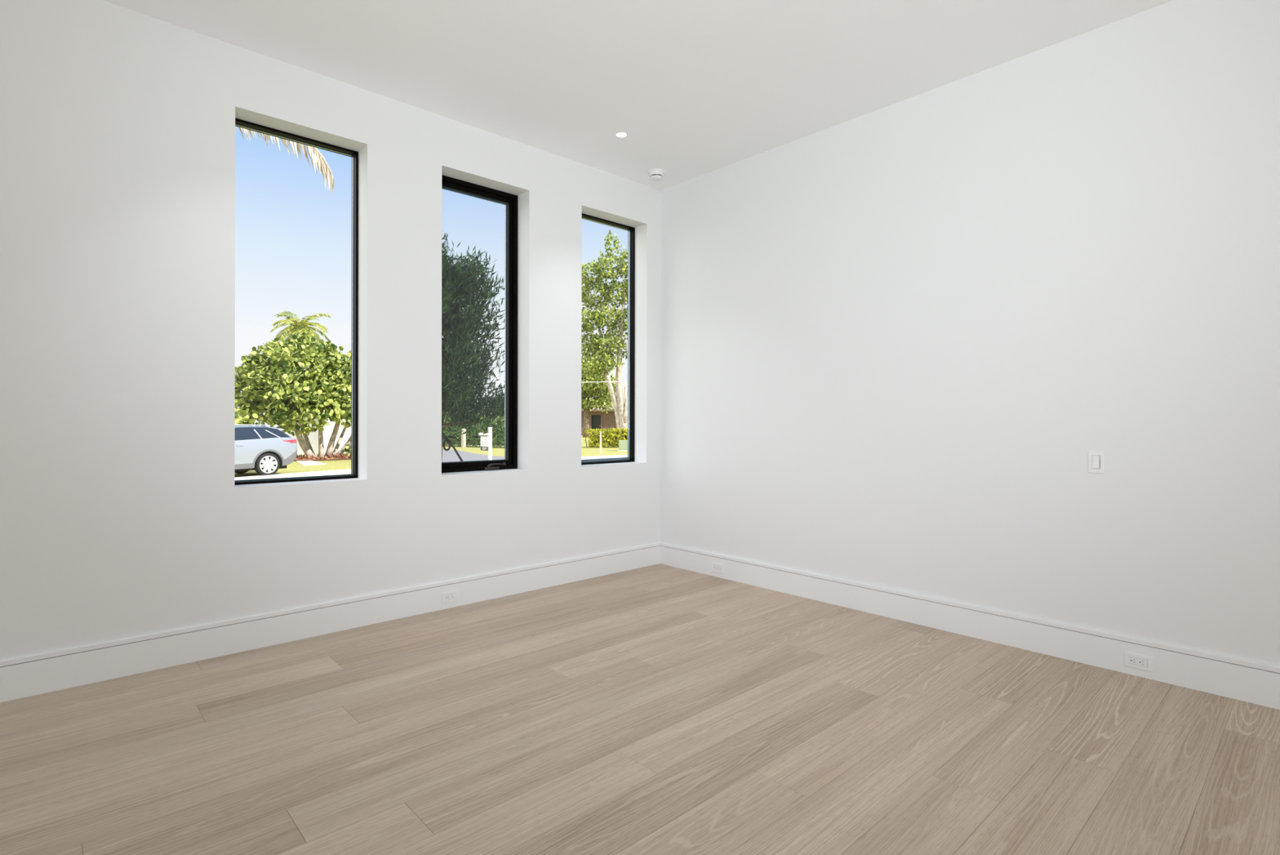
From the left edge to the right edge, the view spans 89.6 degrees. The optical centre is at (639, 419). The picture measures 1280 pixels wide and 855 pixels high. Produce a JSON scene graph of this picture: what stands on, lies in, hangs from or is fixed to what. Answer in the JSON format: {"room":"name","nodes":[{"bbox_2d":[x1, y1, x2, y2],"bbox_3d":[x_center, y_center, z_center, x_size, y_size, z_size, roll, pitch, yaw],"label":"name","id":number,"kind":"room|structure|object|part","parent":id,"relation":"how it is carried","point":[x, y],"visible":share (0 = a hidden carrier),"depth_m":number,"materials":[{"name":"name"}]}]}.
{"room":"empty room","nodes":[
{"label":"empty room","id":0,"kind":"room"},
{"bbox_2d":[0,0,660,659],"bbox_3d":[-2.251,-0.384,3.621,7.000,3.300,0.238,0,0,-43],"label":"wall","id":1,"kind":"structure","parent":0,"point":[123,513],"depth_m":3.43,"materials":[{"name":"white paint"}]},
{"bbox_2d":[234,118,358,484],"bbox_3d":[-2.077,-0.667,3.886,0.702,2.071,0.081,0,0,-43],"label":"window","id":2,"kind":"structure","parent":1,"relation":"in","point":[238,122],"depth_m":4.09,"materials":[{"name":"black metal"}]},
{"bbox_2d":[0,542,660,702],"bbox_3d":[-2.167,1.173,3.527,6.400,0.185,0.018,0,0,-43],"label":"baseboard","id":3,"kind":"structure","parent":1,"relation":"attached to","point":[29,675],"depth_m":3.62,"materials":[{"name":"white paint"}]},
{"bbox_2d":[442,589,458,603],"bbox_3d":[-1.274,1.191,4.334,0.118,0.070,0.008,0,0,-43],"label":"wall outlet","id":4,"kind":"object","parent":1,"relation":"attached to","point":[451,596],"visible":1,"depth_m":4.33,"materials":[{"name":"white plastic"}]},
{"bbox_2d":[445,593,455,599],"bbox_3d":[-1.272,1.191,4.332,0.069,0.034,0.002,0,0,-43],"label":"receptacle","id":5,"kind":"object","parent":4,"relation":"attached to","point":[448,596],"depth_m":4.33,"materials":[{"name":"grey plastic"}]},
{"bbox_2d":[441,174,517,472],"bbox_3d":[-1.194,-0.665,4.674,0.685,2.071,0.121,0,0,-43],"label":"window","id":6,"kind":"structure","parent":1,"relation":"in","point":[510,201],"depth_m":4.88,"materials":[{"name":"black metal"}]},
{"bbox_3d":[-1.066,0.341,4.738,0.169,0.053,0.040,0,0,-43],"label":"crank handle","id":7,"kind":"part","parent":6,"relation":"part of","materials":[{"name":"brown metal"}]},
{"bbox_2d":[581,213,635,464],"bbox_3d":[-0.335,-0.664,5.494,0.710,2.071,0.081,0,0,-43],"label":"window","id":8,"kind":"structure","parent":1,"relation":"in","point":[631,230],"depth_m":5.71,"materials":[{"name":"black metal"}]},
{"bbox_2d":[102,0,1172,190],"bbox_3d":[0.092,-2.130,1.086,7.000,0.200,7.138,0,0,-43],"label":"ceiling","id":9,"kind":"structure","parent":0,"point":[696,88],"depth_m":3.56,"materials":[{"name":"white paint"}]},
{"bbox_2d":[615,132,627,137],"bbox_3d":[-0.132,-2.029,4.591,0.086,0.003,0.086,0,0,-43],"label":"recessed light","id":10,"kind":"object","parent":9,"relation":"in","point":[621,135],"visible":1,"depth_m":4.59,"materials":[{"name":"white plastic"}]},
{"bbox_2d":[648,168,665,181],"bbox_3d":[0.135,-1.998,5.278,0.140,0.064,0.140,0,0,-43],"label":"smoke detector","id":11,"kind":"object","parent":9,"relation":"attached to","point":[655,174],"visible":1,"depth_m":5.24,"materials":[{"name":"white plastic"}]},
{"bbox_2d":[0,563,1279,854],"bbox_3d":[0.167,1.370,0.999,7.000,0.200,6.900,0,0,-43],"label":"floor","id":12,"kind":"structure","parent":0,"point":[660,708],"depth_m":2.51,"materials":[{"name":"brown wood"}]},
{"bbox_2d":[660,0,1279,666],"bbox_3d":[2.631,-0.376,3.271,0.300,3.300,6.900,0,0,-43],"label":"wall","id":13,"kind":"structure","parent":0,"point":[898,340],"depth_m":3.59,"materials":[{"name":"white paint"}]},
{"bbox_2d":[711,562,723,573],"bbox_3d":[0.621,1.194,5.192,0.008,0.070,0.118,0,0,-43],"label":"wall outlet","id":14,"kind":"object","parent":13,"relation":"attached to","point":[717,567],"visible":1,"depth_m":5.18,"materials":[{"name":"white plastic"}]},
{"bbox_2d":[713,564,719,570],"bbox_3d":[0.619,1.194,5.190,0.002,0.034,0.069,0,0,-43],"label":"receptacle","id":15,"kind":"object","parent":14,"relation":"attached to","point":[716,567],"depth_m":5.19,"materials":[{"name":"grey plastic"}]},
{"bbox_2d":[660,542,1279,709],"bbox_3d":[2.416,1.180,3.267,0.018,0.185,6.582,0,0,-43],"label":"baseboard","id":16,"kind":"structure","parent":13,"relation":"attached to","point":[1237,678],"depth_m":3.60,"materials":[{"name":"white paint"}]},
{"bbox_2d":[1088,450,1104,473],"bbox_3d":[2.360,0.219,3.334,0.012,0.114,0.070,0,0,-43],"label":"light switch","id":17,"kind":"object","parent":13,"relation":"attached to","point":[1095,458],"visible":1,"depth_m":3.33,"materials":[{"name":"white plastic"}]},
{"bbox_2d":[1124,651,1153,671],"bbox_3d":[2.470,1.199,3.190,0.008,0.070,0.118,0,0,-43],"label":"wall outlet","id":18,"kind":"object","parent":13,"relation":"attached to","point":[1131,660],"visible":1,"depth_m":3.19,"materials":[{"name":"white plastic"}]},
{"bbox_2d":[1129,656,1146,666],"bbox_3d":[2.468,1.199,3.188,0.002,0.034,0.069,0,0,-43],"label":"receptacle","id":19,"kind":"object","parent":18,"relation":"attached to","point":[1135,661],"depth_m":3.19,"materials":[{"name":"grey plastic"}]},
{"label":"outside","id":20,"kind":"structure","parent":0,"visible":0},
{"bbox_2d":[234,435,627,477],"bbox_3d":[-25.830,1.776,63.355,180.000,0.001,180.000,0,0,-43],"label":"lawn","id":21,"kind":"structure","parent":20,"point":[344,464],"depth_m":28.58,"materials":[{"name":"green plant"}]},
{"bbox_2d":[235,415,247,424],"bbox_3d":[-15.785,0.505,23.919,2.717,2.576,2.856,0,0,-43],"label":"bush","id":22,"kind":"object","parent":21,"relation":"on","point":[237,419],"visible":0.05,"depth_m":24.50,"materials":[{"name":"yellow plant"}]},
{"bbox_2d":[234,424,297,475],"bbox_3d":[-13.374,0.968,19.798,2.270,1.659,4.864,0,0,33],"label":"car","id":23,"kind":"object","parent":21,"relation":"on","point":[264,450],"visible":0.44,"depth_m":20.40,"materials":[{"name":"silver metal"}]},
{"bbox_3d":[-12.861,0.188,20.602,1.118,0.097,1.457,0,0,33],"label":"roof rail","id":24,"kind":"part","parent":23,"relation":"part of","materials":[{"name":"white metal"}]},
{"bbox_2d":[282,439,297,442],"bbox_3d":[-11.471,0.708,21.134,0.078,0.115,0.574,0,0,16],"label":"tail lamp","id":25,"kind":"object","parent":23,"relation":"attached to","point":[283,440],"depth_m":21.06,"materials":[{"name":"red plastic"}]},
{"bbox_2d":[235,125,334,193],"bbox_3d":[-7.986,-3.227,10.220,5.155,10.070,5.136,0,0,-43],"label":"palm tree","id":26,"kind":"object","parent":21,"relation":"on","point":[315,157],"visible":0.11,"depth_m":9.99,"materials":[{"name":"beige plant"}]},
{"bbox_2d":[235,333,351,458],"bbox_3d":[-15.263,-1.019,28.541,6.421,5.810,4.857,0,0,-43],"label":"tree","id":27,"kind":"object","parent":21,"relation":"on","point":[291,402],"visible":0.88,"depth_m":27.70,"materials":[{"name":"green plant"}]},
{"bbox_2d":[270,311,331,384],"bbox_3d":[-20.454,-2.427,38.806,3.319,8.428,3.513,0,0,-43],"label":"palm tree","id":28,"kind":"object","parent":21,"relation":"on","point":[301,327],"visible":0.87,"depth_m":38.58,"materials":[{"name":"green plant"}]},
{"bbox_2d":[273,395,351,455],"bbox_3d":[-16.172,0.242,35.861,3.850,3.100,7.200,0,0,23],"label":"house","id":29,"kind":"structure","parent":21,"relation":"on","point":[313,437],"depth_m":32.66,"materials":[{"name":"white paint"}]},
{"bbox_2d":[294,452,351,460],"bbox_3d":[-14.383,1.750,29.361,4.200,0.579,2.418,0,0,-43],"label":"mulch","id":30,"kind":"object","parent":21,"relation":"on","point":[340,456],"visible":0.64,"depth_m":28.86,"materials":[{"name":"brown wood"}]},
{"bbox_2d":[343,445,351,456],"bbox_3d":[-13.302,1.152,30.028,0.917,1.311,0.611,0,0,-24],"label":"young shrub","id":31,"kind":"object","parent":30,"relation":"on","point":[348,447],"visible":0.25,"depth_m":29.83,"materials":[{"name":"green plant"}]},
{"bbox_2d":[441,432,463,461],"bbox_3d":[-1.537,0.956,6.280,1.507,1.738,0.131,0,0,37],"label":"tie","id":32,"kind":"object","parent":21,"relation":"on","point":[446,439],"visible":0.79,"depth_m":6.57,"materials":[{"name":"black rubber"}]},
{"bbox_2d":[461,428,466,447],"bbox_3d":[-11.495,1.200,41.978,0.300,1.200,0.300,0,0,-43],"label":"wooden post","id":33,"kind":"object","parent":21,"relation":"on","point":[463,436],"visible":0.94,"depth_m":41.87,"materials":[{"name":"beige wood"}]},
{"bbox_2d":[441,232,504,456],"bbox_3d":[-2.018,-0.080,7.061,1.692,3.793,1.611,0,0,-43],"label":"tree","id":34,"kind":"object","parent":21,"relation":"on","point":[458,396],"visible":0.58,"depth_m":6.80,"materials":[{"name":"green plant"}]},
{"bbox_2d":[442,413,504,447],"bbox_3d":[-12.048,0.740,43.672,12.979,2.483,1.631,0,0,31],"label":"clipped hedge","id":35,"kind":"object","parent":21,"relation":"on","point":[498,440],"visible":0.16,"depth_m":42.35,"materials":[{"name":"green plant"}]},
{"bbox_2d":[478,426,492,459],"bbox_3d":[-5.881,1.047,24.473,0.120,1.525,0.860,0,0,-43],"label":"sign","id":36,"kind":"object","parent":21,"relation":"on","point":[486,442],"visible":0.95,"depth_m":24.19,"materials":[{"name":"white paint"}]},
{"bbox_3d":[-5.918,0.552,24.514,0.080,0.095,0.747,0,0,-43],"label":"arm","id":37,"kind":"part","parent":36,"relation":"part of","materials":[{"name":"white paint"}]},
{"bbox_3d":[-5.901,0.831,24.495,0.024,0.387,0.620,0,0,-43],"label":"panel","id":38,"kind":"part","parent":36,"relation":"part of","materials":[{"name":"white paint"}]},
{"bbox_3d":[-5.630,1.060,24.201,0.104,1.500,0.104,0,0,-43],"label":"post","id":39,"kind":"part","parent":36,"relation":"part of","materials":[{"name":"white paint"}]},
{"bbox_2d":[491,382,627,435],"bbox_3d":[-7.530,-1.343,77.974,20.239,6.300,9.640,0,0,0],"label":"brick house","id":40,"kind":"structure","parent":21,"relation":"on","point":[601,420],"depth_m":73.99,"materials":[{"name":"brown brick"}]},
{"bbox_3d":[-5.032,0.641,73.965,1.400,2.340,0.060,0,0,0],"label":"door trim","id":41,"kind":"part","parent":40,"relation":"part of","materials":[{"name":"brown"}]},
{"bbox_3d":[-5.032,0.616,74.380,1.080,2.290,0.070,0,0,0],"label":"door","id":42,"kind":"part","parent":40,"relation":"part of","materials":[{"name":"grey wood"}]},
{"bbox_2d":[581,357,616,437],"bbox_3d":[-5.494,-2.236,65.896,6.681,8.093,3.918,0,0,-1],"label":"tree","id":43,"kind":"object","parent":21,"relation":"on","point":[600,398],"visible":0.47,"depth_m":65.34,"materials":[{"name":"green plant"}]},
{"bbox_2d":[600,431,601,453],"bbox_3d":[-2.128,1.231,34.818,0.089,1.171,0.096,0,0,25],"label":"stake","id":44,"kind":"object","parent":21,"relation":"on","point":[600,432],"visible":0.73,"depth_m":34.78,"materials":[{"name":"beige wood"}]},
{"bbox_2d":[581,230,627,429],"bbox_3d":[-2.269,-6.356,49.669,6.975,16.376,3.973,0,0,5],"label":"shade tree","id":45,"kind":"object","parent":21,"relation":"on","point":[602,358],"visible":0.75,"depth_m":49.34,"materials":[{"name":"green plant"}]},
{"bbox_2d":[584,426,627,448],"bbox_3d":[0.144,1.218,43.158,8.050,1.532,1.577,0,0,-23],"label":"hedge","id":46,"kind":"object","parent":21,"relation":"on","point":[611,437],"visible":0.32,"depth_m":41.71,"materials":[{"name":"green plant"}]},
{"bbox_2d":[617,440,627,450],"bbox_3d":[-0.959,1.508,37.524,0.600,0.620,0.460,0,0,0],"label":"utility box","id":47,"kind":"object","parent":21,"relation":"on","point":[623,444],"visible":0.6,"depth_m":37.32,"materials":[{"name":"green paint"}]},
{"bbox_3d":[-0.960,1.488,37.321,0.480,0.460,0.005,0,0,0],"label":"door","id":48,"kind":"part","parent":47,"relation":"part of","materials":[{"name":"green paint"}]},
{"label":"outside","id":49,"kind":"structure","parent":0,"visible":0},
{"bbox_2d":[483,381,627,383],"bbox_3d":[-6.998,-2.515,38.544,46.045,0.698,0.039,0,0,13],"label":"overhead cable","id":50,"kind":"object","parent":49,"point":[593,381],"visible":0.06,"depth_m":37.43,"materials":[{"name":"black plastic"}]},
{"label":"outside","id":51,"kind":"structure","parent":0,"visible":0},
{"bbox_2d":[296,460,326,465],"bbox_3d":[-13.573,1.787,26.599,0.838,0.020,3.140,0,0,-33],"label":"path","id":52,"kind":"structure","parent":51,"point":[302,462],"depth_m":26.16,"materials":[{"name":"concrete"}]},
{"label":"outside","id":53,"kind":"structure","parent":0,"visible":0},
{"bbox_2d":[234,454,627,479],"bbox_3d":[-4.068,1.795,24.465,7.963,0.035,100.963,0,0,40],"label":"sidewalk","id":54,"kind":"structure","parent":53,"point":[337,471],"depth_m":20.93,"materials":[{"name":"concrete"}]},
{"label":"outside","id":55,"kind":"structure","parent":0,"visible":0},
{"bbox_2d":[441,448,504,462],"bbox_3d":[-44.021,1.736,21.164,78.548,0.020,19.212,0,0,-21],"label":"street","id":56,"kind":"structure","parent":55,"point":[448,455],"depth_m":30.89,"materials":[{"name":"grey asphalt"}]}
]}

